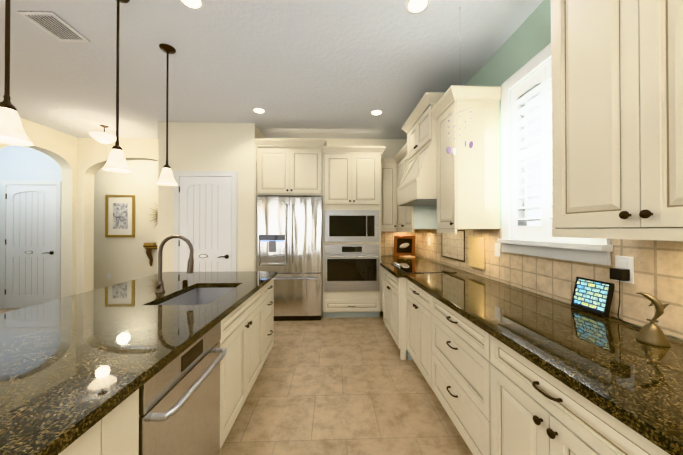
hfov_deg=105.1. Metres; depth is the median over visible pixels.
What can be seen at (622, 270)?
adapter
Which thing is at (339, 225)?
microwave
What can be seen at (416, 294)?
base cabinet
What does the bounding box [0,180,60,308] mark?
door
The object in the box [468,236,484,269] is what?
cutting board
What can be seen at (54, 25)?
ceiling vent
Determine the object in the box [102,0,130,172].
pendant light
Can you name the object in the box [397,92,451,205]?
range hood
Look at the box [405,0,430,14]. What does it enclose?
recessed light
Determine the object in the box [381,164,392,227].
upper cabinet
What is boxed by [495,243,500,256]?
electrical outlet plate
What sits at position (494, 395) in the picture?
base cabinet
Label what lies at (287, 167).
tall cabinet
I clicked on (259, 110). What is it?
recessed light
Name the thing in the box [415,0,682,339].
wall
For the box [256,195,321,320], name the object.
refrigerator
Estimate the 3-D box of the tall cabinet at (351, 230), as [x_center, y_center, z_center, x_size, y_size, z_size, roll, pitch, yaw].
[0.180,0.089,4.302,0.966,2.645,0.704,0,0,-2]
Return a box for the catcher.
[446,6,472,154]
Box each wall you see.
[0,117,76,297]
[0,138,157,308]
[93,160,157,289]
[157,122,264,273]
[265,138,406,255]
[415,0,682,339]
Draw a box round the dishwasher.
[139,321,226,454]
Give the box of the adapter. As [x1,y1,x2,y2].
[610,256,640,328]
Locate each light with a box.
[0,0,32,145]
[89,124,115,173]
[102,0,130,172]
[157,43,176,185]
[178,0,204,10]
[252,107,265,113]
[370,109,382,114]
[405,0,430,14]
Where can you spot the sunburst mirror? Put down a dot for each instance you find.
(156, 212)
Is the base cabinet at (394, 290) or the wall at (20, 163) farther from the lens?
the wall at (20, 163)
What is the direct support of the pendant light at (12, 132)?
hanging from the ceiling
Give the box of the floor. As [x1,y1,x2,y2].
[0,308,472,454]
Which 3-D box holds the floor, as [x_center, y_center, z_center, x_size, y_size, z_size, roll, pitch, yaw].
[-2.616,1.443,1.588,8.700,0.100,9.200,0,0,-2]
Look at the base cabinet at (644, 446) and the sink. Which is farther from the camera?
the sink
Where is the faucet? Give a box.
[148,235,195,294]
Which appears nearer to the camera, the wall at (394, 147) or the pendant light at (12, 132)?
the pendant light at (12, 132)
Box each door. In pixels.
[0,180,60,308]
[174,171,236,271]
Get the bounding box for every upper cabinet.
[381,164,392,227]
[393,143,432,231]
[433,88,500,231]
[551,0,682,231]
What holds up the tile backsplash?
attached to the wall at (528, 39)
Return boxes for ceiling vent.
[18,11,89,41]
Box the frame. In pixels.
[393,235,415,255]
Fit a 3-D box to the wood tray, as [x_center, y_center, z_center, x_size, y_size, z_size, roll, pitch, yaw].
[1.100,0.481,4.356,0.270,0.029,0.270,0,0,-2]
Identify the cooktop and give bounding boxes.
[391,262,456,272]
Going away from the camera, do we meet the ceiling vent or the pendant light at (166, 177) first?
the ceiling vent
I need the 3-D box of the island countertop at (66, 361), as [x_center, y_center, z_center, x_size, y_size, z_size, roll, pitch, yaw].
[-1.259,0.493,0.917,1.225,0.039,3.950,0,0,-2]
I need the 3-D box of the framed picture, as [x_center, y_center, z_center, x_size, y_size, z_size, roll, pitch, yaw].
[-4.825,-0.249,5.707,0.610,0.920,0.035,0,0,-2]
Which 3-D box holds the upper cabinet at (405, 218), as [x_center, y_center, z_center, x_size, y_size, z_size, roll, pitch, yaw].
[1.116,-0.568,3.983,0.470,1.184,0.840,0,0,-2]
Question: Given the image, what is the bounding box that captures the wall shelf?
[143,243,156,265]
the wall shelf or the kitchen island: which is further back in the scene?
the wall shelf
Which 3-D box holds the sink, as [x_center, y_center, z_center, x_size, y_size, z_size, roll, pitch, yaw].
[-1.045,0.627,1.944,0.415,0.213,0.680,0,0,-2]
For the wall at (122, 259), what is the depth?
5.73 m
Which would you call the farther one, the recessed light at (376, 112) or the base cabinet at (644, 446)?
the recessed light at (376, 112)
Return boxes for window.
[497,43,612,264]
[527,85,540,225]
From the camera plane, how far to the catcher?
1.89 m
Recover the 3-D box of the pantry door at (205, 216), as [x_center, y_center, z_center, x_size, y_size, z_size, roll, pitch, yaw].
[-2.043,0.281,3.910,0.927,2.255,0.069,0,0,-2]
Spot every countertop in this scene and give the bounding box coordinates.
[0,271,275,454]
[380,255,682,454]
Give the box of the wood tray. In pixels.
[399,255,415,257]
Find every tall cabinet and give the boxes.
[254,139,326,270]
[322,146,385,317]
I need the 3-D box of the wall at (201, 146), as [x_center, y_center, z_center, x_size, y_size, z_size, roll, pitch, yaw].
[-2.074,-0.085,4.884,1.438,3.000,1.872,0,0,-2]
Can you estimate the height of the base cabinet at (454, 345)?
0.874 m
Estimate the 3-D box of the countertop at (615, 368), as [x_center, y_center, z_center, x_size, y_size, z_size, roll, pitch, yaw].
[1.011,0.484,1.835,0.806,0.070,5.666,0,0,-2]
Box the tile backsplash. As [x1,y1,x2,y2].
[381,228,682,338]
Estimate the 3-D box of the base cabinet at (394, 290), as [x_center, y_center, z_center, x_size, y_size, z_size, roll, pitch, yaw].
[0.981,0.967,3.186,0.771,0.874,0.943,0,0,-2]
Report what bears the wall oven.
in the tall cabinet at (351, 230)
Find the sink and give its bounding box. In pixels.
[158,287,234,304]
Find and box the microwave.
[324,210,378,241]
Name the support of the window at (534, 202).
in the wall at (528, 39)
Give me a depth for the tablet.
1.45 m
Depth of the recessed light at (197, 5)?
1.88 m
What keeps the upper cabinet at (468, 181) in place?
attached to the wall at (528, 39)
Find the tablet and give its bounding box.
[571,277,613,317]
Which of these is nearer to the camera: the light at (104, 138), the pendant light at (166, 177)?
the pendant light at (166, 177)
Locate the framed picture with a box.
[105,195,134,236]
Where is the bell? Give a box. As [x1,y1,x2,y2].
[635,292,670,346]
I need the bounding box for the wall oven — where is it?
[324,244,378,291]
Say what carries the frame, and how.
on the countertop at (615, 368)
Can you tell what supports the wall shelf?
attached to the wall at (122, 259)
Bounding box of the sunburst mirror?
[151,202,157,225]
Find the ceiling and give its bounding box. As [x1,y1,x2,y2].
[0,0,542,138]
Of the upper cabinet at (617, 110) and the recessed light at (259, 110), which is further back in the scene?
the recessed light at (259, 110)
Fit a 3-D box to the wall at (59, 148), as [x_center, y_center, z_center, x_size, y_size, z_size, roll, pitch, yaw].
[-4.745,-0.090,4.028,0.186,3.000,1.156,0,0,-2]
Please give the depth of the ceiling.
2.52 m
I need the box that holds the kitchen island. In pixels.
[56,275,275,454]
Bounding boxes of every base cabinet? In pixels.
[381,266,408,359]
[409,281,424,377]
[425,291,484,454]
[485,331,636,454]
[637,433,669,454]

